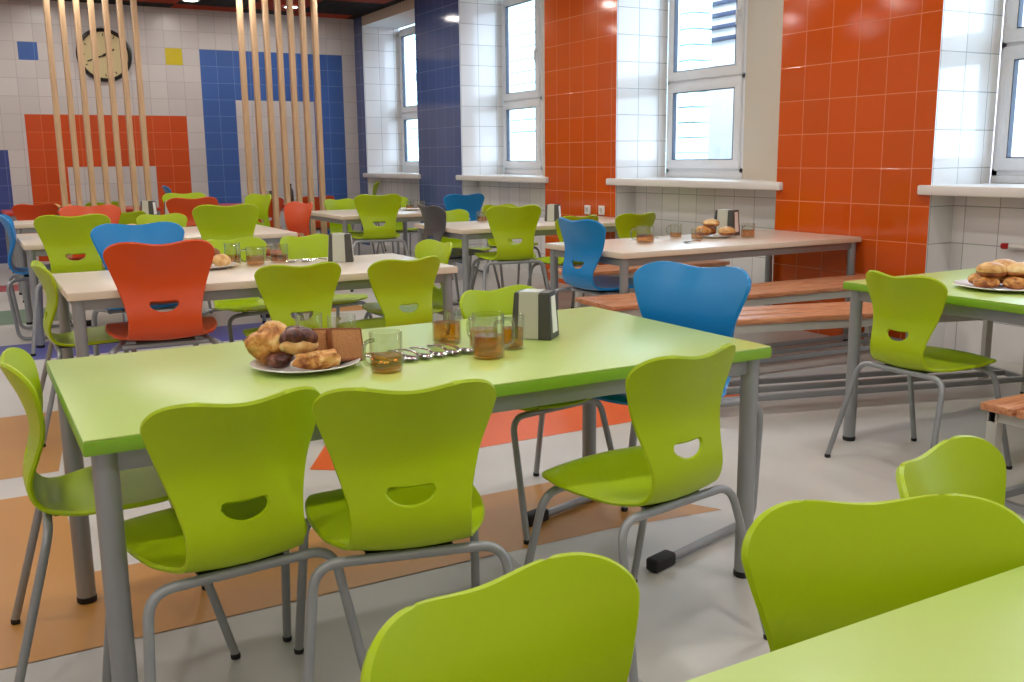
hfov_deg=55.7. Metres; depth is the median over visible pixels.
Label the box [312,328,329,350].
bread slice
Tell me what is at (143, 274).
dining chair
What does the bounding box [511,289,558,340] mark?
napkin holder
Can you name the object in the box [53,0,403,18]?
ceiling
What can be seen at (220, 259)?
bun
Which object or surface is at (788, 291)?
wooden bench
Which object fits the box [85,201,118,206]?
dining chair
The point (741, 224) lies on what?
tea glass
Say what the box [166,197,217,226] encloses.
dining chair
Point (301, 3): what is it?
batten
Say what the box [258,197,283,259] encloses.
dining chair
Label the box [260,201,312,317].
dining chair
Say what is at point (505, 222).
dining chair
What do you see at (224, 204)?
dining table
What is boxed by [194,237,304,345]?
dining chair
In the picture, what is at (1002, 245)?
valve
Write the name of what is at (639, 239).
paper napkin
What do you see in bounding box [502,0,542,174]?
window
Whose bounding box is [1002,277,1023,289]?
bread roll
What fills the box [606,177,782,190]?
windowsill
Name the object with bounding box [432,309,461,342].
tea glass
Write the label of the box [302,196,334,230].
dining chair
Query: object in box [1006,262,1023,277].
bread roll
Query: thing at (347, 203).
dining chair
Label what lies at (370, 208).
dining chair
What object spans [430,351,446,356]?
bowl
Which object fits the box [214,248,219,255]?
heels
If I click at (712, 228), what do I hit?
bread roll
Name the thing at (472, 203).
dining chair
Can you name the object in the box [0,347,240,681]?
dining chair
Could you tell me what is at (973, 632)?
dining table
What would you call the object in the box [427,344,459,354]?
tablespoon
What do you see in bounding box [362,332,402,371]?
tea glass
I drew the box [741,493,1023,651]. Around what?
dining chair
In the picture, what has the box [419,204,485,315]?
dining chair
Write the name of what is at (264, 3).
batten
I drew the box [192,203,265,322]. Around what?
dining chair
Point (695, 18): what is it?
building
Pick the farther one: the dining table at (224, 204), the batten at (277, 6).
the dining table at (224, 204)
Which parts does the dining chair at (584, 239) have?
skid leg, seat mount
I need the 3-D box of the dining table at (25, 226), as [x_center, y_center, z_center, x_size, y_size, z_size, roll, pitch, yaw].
[-4.043,-0.888,10.036,1.980,0.750,0.750,-7,12,-29]
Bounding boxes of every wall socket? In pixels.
[584,205,590,214]
[598,206,604,214]
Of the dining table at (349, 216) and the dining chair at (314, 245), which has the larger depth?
the dining table at (349, 216)
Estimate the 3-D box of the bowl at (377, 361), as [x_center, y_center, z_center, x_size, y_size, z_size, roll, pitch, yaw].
[-0.373,0.062,2.738,0.041,0.009,0.072,-8,13,-35]
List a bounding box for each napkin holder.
[140,201,157,214]
[164,201,168,214]
[328,233,353,261]
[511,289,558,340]
[545,204,560,220]
[713,209,739,235]
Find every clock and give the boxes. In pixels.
[76,28,131,81]
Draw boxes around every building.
[399,0,711,172]
[677,0,1023,176]
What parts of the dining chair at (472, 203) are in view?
skid leg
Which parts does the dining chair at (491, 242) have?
leg, leg, leg, leg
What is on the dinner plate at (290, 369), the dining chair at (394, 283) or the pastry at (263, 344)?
the pastry at (263, 344)
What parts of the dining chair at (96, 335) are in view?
leg, leg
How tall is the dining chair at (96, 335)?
0.846 m
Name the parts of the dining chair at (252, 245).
leg, leg, leg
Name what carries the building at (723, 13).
on the yard
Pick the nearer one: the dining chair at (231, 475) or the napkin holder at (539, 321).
the dining chair at (231, 475)
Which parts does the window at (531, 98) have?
sash, sash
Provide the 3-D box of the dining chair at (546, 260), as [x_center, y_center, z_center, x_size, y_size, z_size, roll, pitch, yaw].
[0.456,-0.640,8.178,0.592,0.858,0.582,-7,12,-31]
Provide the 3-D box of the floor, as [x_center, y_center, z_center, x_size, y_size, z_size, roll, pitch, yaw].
[-1.842,0.222,6.048,8.960,0.001,17.306,-7,12,-29]
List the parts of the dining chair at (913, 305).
leg, seat mount, leg, leg, leg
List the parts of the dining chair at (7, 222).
skid leg, skid leg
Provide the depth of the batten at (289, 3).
11.65 m
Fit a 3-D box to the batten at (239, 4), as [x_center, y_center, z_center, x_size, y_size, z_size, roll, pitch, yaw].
[-3.138,-2.527,11.451,0.056,3.428,0.090,-7,12,-29]
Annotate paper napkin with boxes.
[631,238,668,241]
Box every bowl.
[372,359,389,364]
[387,357,404,362]
[402,355,417,360]
[415,353,432,358]
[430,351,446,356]
[444,350,459,354]
[456,348,474,352]
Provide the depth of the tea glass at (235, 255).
5.46 m
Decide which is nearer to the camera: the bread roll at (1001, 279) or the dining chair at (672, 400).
the dining chair at (672, 400)
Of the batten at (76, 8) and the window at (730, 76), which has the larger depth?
the batten at (76, 8)
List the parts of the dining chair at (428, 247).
leg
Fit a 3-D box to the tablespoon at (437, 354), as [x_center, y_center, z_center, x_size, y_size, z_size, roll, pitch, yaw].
[-0.253,0.030,2.887,0.041,0.016,0.188,-8,13,-36]
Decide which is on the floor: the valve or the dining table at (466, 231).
the dining table at (466, 231)
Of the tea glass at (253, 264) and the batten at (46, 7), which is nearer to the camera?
the tea glass at (253, 264)
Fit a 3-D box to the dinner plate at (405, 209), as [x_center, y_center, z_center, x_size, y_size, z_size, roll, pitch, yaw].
[-1.148,-1.498,11.028,0.220,0.021,0.220,-7,12,-29]
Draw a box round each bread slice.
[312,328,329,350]
[326,328,364,361]
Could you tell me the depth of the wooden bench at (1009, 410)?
3.44 m
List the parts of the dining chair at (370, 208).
leg, leg, leg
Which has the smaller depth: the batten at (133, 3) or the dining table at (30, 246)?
the dining table at (30, 246)
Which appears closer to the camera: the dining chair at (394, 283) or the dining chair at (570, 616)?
the dining chair at (570, 616)
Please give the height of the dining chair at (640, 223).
0.857 m
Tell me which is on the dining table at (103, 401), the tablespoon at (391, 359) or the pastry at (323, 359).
the tablespoon at (391, 359)
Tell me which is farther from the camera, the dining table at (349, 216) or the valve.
the dining table at (349, 216)
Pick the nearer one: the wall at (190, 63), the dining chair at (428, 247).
the dining chair at (428, 247)
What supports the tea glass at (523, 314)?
on the dining table at (103, 401)
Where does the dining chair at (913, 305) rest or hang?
on the floor
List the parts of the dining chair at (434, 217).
skid leg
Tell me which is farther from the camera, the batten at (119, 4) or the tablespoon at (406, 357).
the batten at (119, 4)
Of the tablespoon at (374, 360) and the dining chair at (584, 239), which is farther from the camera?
the dining chair at (584, 239)
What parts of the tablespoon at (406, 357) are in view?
handle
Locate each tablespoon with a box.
[286,259,310,262]
[302,258,326,261]
[365,354,389,364]
[366,352,404,362]
[387,350,417,360]
[395,349,432,358]
[410,347,446,356]
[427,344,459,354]
[436,343,474,352]
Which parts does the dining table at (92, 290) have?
leg, leg, leg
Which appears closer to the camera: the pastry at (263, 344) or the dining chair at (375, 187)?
the pastry at (263, 344)
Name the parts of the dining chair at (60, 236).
leg, leg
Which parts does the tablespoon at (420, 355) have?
handle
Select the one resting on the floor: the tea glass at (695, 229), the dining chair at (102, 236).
the dining chair at (102, 236)
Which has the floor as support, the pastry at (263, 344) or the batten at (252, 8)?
the batten at (252, 8)
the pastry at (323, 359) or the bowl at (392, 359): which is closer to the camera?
the pastry at (323, 359)
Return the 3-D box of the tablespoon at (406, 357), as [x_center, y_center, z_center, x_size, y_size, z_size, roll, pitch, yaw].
[-0.325,0.040,2.838,0.041,0.016,0.188,-7,12,-30]
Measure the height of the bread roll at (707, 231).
0.071 m
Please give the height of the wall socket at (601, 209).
0.092 m
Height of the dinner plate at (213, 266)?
0.021 m
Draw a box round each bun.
[212,254,230,266]
[279,325,318,354]
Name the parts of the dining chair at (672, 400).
leg, leg, leg, seat mount, leg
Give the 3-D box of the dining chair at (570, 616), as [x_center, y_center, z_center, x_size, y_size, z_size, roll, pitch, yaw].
[0.107,0.719,1.056,0.552,0.834,0.562,-9,14,-38]
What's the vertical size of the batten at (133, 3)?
3.428 m
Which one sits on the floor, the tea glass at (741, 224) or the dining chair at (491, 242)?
the dining chair at (491, 242)
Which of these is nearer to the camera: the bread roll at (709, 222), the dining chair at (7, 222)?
the bread roll at (709, 222)
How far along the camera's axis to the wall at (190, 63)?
13.78 m
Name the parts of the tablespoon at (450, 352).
handle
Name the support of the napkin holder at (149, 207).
on the dining table at (25, 226)
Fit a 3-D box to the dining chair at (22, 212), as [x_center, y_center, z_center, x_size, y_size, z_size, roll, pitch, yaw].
[-5.532,-1.171,11.283,0.569,0.872,0.605,-7,12,-29]
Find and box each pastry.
[244,320,294,367]
[292,348,340,369]
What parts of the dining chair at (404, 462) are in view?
leg, leg, seat mount, leg, leg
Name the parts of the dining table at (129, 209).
leg, leg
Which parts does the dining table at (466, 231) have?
leg, leg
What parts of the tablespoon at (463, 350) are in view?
handle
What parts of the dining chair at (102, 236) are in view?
skid leg, seat mount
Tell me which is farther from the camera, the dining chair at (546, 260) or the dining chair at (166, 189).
the dining chair at (166, 189)
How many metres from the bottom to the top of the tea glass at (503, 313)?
0.130 m
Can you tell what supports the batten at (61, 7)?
on the floor
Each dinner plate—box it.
[210,262,237,269]
[250,355,359,373]
[402,208,419,210]
[698,233,733,237]
[953,279,1023,292]
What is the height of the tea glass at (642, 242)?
0.115 m
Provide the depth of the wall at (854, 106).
7.62 m
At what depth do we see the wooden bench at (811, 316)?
5.20 m
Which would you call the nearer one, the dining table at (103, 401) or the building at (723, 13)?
the dining table at (103, 401)
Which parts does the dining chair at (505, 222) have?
leg, leg, leg, leg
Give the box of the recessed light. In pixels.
[182,0,199,1]
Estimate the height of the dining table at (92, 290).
0.750 m
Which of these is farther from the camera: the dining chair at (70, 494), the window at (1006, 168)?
the window at (1006, 168)
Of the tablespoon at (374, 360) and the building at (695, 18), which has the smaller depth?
the tablespoon at (374, 360)
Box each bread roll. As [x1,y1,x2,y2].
[695,226,711,235]
[703,219,719,226]
[709,227,715,234]
[718,226,735,235]
[968,273,981,283]
[973,277,999,287]
[976,262,1006,277]
[992,259,1014,265]
[996,275,1010,283]
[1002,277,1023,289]
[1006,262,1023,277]
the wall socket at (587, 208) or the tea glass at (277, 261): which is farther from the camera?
the wall socket at (587, 208)
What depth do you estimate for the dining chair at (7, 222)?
7.29 m
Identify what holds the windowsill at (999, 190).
attached to the wall at (854, 106)
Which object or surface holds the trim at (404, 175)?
attached to the wall at (854, 106)
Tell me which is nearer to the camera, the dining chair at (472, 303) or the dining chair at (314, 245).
the dining chair at (472, 303)
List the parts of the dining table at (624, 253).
leg, leg, leg, leg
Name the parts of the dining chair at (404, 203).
leg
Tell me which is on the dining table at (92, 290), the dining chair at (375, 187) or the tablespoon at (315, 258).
the tablespoon at (315, 258)
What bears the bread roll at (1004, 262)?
on the bread roll at (1001, 279)
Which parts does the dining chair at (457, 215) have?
leg, leg, leg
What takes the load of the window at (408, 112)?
in the wall at (854, 106)
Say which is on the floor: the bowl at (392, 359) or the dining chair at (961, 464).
the dining chair at (961, 464)
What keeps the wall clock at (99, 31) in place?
attached to the wall at (190, 63)
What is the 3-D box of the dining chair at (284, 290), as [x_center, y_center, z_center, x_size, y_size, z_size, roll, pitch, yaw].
[-1.105,0.004,4.907,0.584,0.837,0.578,-6,12,-26]
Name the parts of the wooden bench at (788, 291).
seat frame, leg, rail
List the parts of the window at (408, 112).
sash, sash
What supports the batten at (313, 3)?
on the floor
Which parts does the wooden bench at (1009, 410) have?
leg, seat frame, rail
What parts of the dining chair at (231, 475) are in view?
leg, leg, seat mount, leg, leg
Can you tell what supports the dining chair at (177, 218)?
on the floor
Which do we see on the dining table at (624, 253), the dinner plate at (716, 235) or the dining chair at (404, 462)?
the dinner plate at (716, 235)
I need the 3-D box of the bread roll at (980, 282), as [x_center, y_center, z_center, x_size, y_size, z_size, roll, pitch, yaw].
[1.995,-0.248,4.072,0.111,0.051,0.106,-7,12,-29]
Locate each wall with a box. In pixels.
[0,0,361,263]
[353,0,1023,364]
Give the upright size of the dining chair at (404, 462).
0.844 m
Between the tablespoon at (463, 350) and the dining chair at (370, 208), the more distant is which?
the dining chair at (370, 208)
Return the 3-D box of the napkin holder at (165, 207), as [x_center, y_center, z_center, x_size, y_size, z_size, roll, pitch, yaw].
[-3.604,-1.401,10.258,0.152,0.167,0.114,8,14,40]
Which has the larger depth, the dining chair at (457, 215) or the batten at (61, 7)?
the batten at (61, 7)
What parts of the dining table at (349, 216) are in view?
leg, leg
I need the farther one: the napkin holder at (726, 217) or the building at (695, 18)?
the building at (695, 18)
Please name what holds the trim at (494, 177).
attached to the wall at (854, 106)
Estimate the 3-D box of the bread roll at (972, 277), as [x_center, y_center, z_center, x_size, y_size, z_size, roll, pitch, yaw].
[2.023,-0.268,4.176,0.105,0.053,0.113,2,11,11]
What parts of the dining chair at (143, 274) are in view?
skid leg, seat mount, skid leg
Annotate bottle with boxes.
[290,184,293,201]
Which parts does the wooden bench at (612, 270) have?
leg, seat frame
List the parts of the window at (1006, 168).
sash, sash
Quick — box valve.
[1000,243,1023,249]
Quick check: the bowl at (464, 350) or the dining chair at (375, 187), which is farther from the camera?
the dining chair at (375, 187)
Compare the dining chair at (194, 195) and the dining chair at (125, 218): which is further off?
the dining chair at (194, 195)
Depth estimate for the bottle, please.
13.22 m
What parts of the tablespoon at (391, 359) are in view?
handle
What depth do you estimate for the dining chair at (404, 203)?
12.17 m
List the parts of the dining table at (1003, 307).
leg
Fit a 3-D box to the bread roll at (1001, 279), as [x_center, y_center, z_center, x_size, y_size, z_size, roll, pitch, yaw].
[2.123,-0.278,4.222,0.113,0.053,0.103,10,15,43]
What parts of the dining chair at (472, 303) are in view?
leg, leg, leg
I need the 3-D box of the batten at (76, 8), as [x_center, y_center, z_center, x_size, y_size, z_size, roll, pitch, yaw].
[-4.658,-2.353,10.612,0.056,3.428,0.090,-7,12,-29]
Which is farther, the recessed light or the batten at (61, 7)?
the recessed light
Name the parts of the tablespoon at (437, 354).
handle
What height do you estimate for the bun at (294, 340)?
0.082 m
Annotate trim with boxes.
[363,172,420,178]
[456,174,547,182]
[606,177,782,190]
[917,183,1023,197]
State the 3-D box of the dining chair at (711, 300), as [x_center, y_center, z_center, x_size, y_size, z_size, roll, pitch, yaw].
[0.480,0.211,3.469,0.666,0.926,0.622,-11,15,-43]
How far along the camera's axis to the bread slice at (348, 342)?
2.71 m
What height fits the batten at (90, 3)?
3.428 m
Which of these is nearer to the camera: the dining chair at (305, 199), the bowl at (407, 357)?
the bowl at (407, 357)
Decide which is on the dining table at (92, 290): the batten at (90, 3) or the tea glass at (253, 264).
the tea glass at (253, 264)
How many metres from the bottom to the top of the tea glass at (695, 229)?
0.080 m
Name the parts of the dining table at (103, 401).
leg, leg, leg, leg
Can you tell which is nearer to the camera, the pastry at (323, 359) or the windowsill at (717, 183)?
the pastry at (323, 359)
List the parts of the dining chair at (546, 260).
leg, leg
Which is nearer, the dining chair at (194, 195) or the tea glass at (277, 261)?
the tea glass at (277, 261)
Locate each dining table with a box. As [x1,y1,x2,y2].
[1,206,161,273]
[13,220,188,302]
[16,224,298,347]
[46,306,771,681]
[52,253,457,358]
[218,203,284,210]
[309,207,452,279]
[414,216,616,292]
[545,230,861,340]
[685,566,1023,681]
[842,268,1023,440]
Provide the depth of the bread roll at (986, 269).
4.04 m
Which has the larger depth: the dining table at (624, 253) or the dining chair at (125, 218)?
the dining chair at (125, 218)
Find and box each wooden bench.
[548,260,729,309]
[575,274,907,363]
[721,302,1023,400]
[980,394,1023,515]
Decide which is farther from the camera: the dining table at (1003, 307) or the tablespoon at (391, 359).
the dining table at (1003, 307)
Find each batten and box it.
[43,0,71,256]
[58,0,82,205]
[72,0,102,266]
[87,0,110,203]
[102,0,125,212]
[116,0,138,211]
[130,0,151,200]
[236,0,253,194]
[249,0,269,260]
[261,0,280,259]
[274,0,290,230]
[286,0,303,236]
[298,0,315,234]
[310,0,326,234]
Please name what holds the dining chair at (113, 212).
on the floor
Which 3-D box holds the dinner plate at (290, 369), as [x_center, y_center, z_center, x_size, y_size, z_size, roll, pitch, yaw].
[-0.578,0.064,2.714,0.304,0.021,0.304,-7,12,-29]
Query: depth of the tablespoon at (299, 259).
5.53 m
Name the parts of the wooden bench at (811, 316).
seat frame, leg, rail, leg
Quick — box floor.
[0,244,1023,681]
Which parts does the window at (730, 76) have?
sash, sash, handle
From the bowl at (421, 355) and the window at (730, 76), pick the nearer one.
the bowl at (421, 355)
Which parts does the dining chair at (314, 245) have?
leg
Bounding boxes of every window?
[399,25,418,172]
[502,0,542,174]
[665,0,747,178]
[990,0,1023,183]
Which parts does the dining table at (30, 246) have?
leg, leg, leg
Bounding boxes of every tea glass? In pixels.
[227,244,240,264]
[239,246,264,266]
[265,246,288,262]
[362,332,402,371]
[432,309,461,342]
[472,313,515,355]
[492,314,523,344]
[632,228,653,243]
[691,229,703,238]
[741,224,754,237]
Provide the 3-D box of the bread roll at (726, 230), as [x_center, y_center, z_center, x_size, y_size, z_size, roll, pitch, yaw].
[1.520,-0.778,6.853,0.123,0.067,0.136,0,11,3]
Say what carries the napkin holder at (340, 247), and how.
on the dining table at (92, 290)
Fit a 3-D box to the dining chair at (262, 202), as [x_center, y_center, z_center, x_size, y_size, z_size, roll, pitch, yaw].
[-2.918,-1.120,10.622,0.688,0.965,0.630,9,14,42]
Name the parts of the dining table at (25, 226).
leg, leg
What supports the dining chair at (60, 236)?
on the floor
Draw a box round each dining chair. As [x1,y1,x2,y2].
[0,214,91,339]
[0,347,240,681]
[12,203,57,278]
[30,260,136,446]
[31,214,127,355]
[59,204,120,322]
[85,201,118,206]
[90,222,193,355]
[102,386,365,681]
[103,239,222,354]
[118,211,145,224]
[136,213,212,313]
[162,185,170,193]
[162,192,206,226]
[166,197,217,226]
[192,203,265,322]
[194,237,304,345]
[242,262,340,340]
[245,194,281,259]
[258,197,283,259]
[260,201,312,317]
[279,234,372,327]
[294,379,513,681]
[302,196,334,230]
[324,198,375,254]
[336,255,439,328]
[350,194,408,291]
[351,181,386,253]
[360,552,639,681]
[362,239,454,319]
[376,196,417,256]
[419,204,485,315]
[441,209,499,301]
[443,193,488,273]
[459,285,627,544]
[469,204,549,290]
[472,204,546,289]
[524,343,766,681]
[527,215,607,307]
[527,261,762,572]
[555,217,633,295]
[582,212,655,296]
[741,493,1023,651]
[824,270,1011,469]
[896,435,1005,505]
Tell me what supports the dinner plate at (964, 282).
on the dining table at (1003, 307)
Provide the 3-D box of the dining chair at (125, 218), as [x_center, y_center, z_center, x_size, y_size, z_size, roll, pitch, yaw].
[-3.840,-0.862,9.600,0.539,0.857,0.555,-9,13,-37]
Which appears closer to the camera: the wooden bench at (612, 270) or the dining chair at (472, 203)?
the wooden bench at (612, 270)
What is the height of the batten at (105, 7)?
3.428 m
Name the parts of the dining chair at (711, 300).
skid leg, skid leg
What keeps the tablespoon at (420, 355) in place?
on the dining table at (103, 401)
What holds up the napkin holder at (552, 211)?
on the dining table at (466, 231)
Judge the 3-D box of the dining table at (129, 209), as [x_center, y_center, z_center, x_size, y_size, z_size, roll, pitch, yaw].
[-5.437,-1.302,12.312,1.780,0.750,0.950,-7,12,-29]
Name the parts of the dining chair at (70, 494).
leg, leg, leg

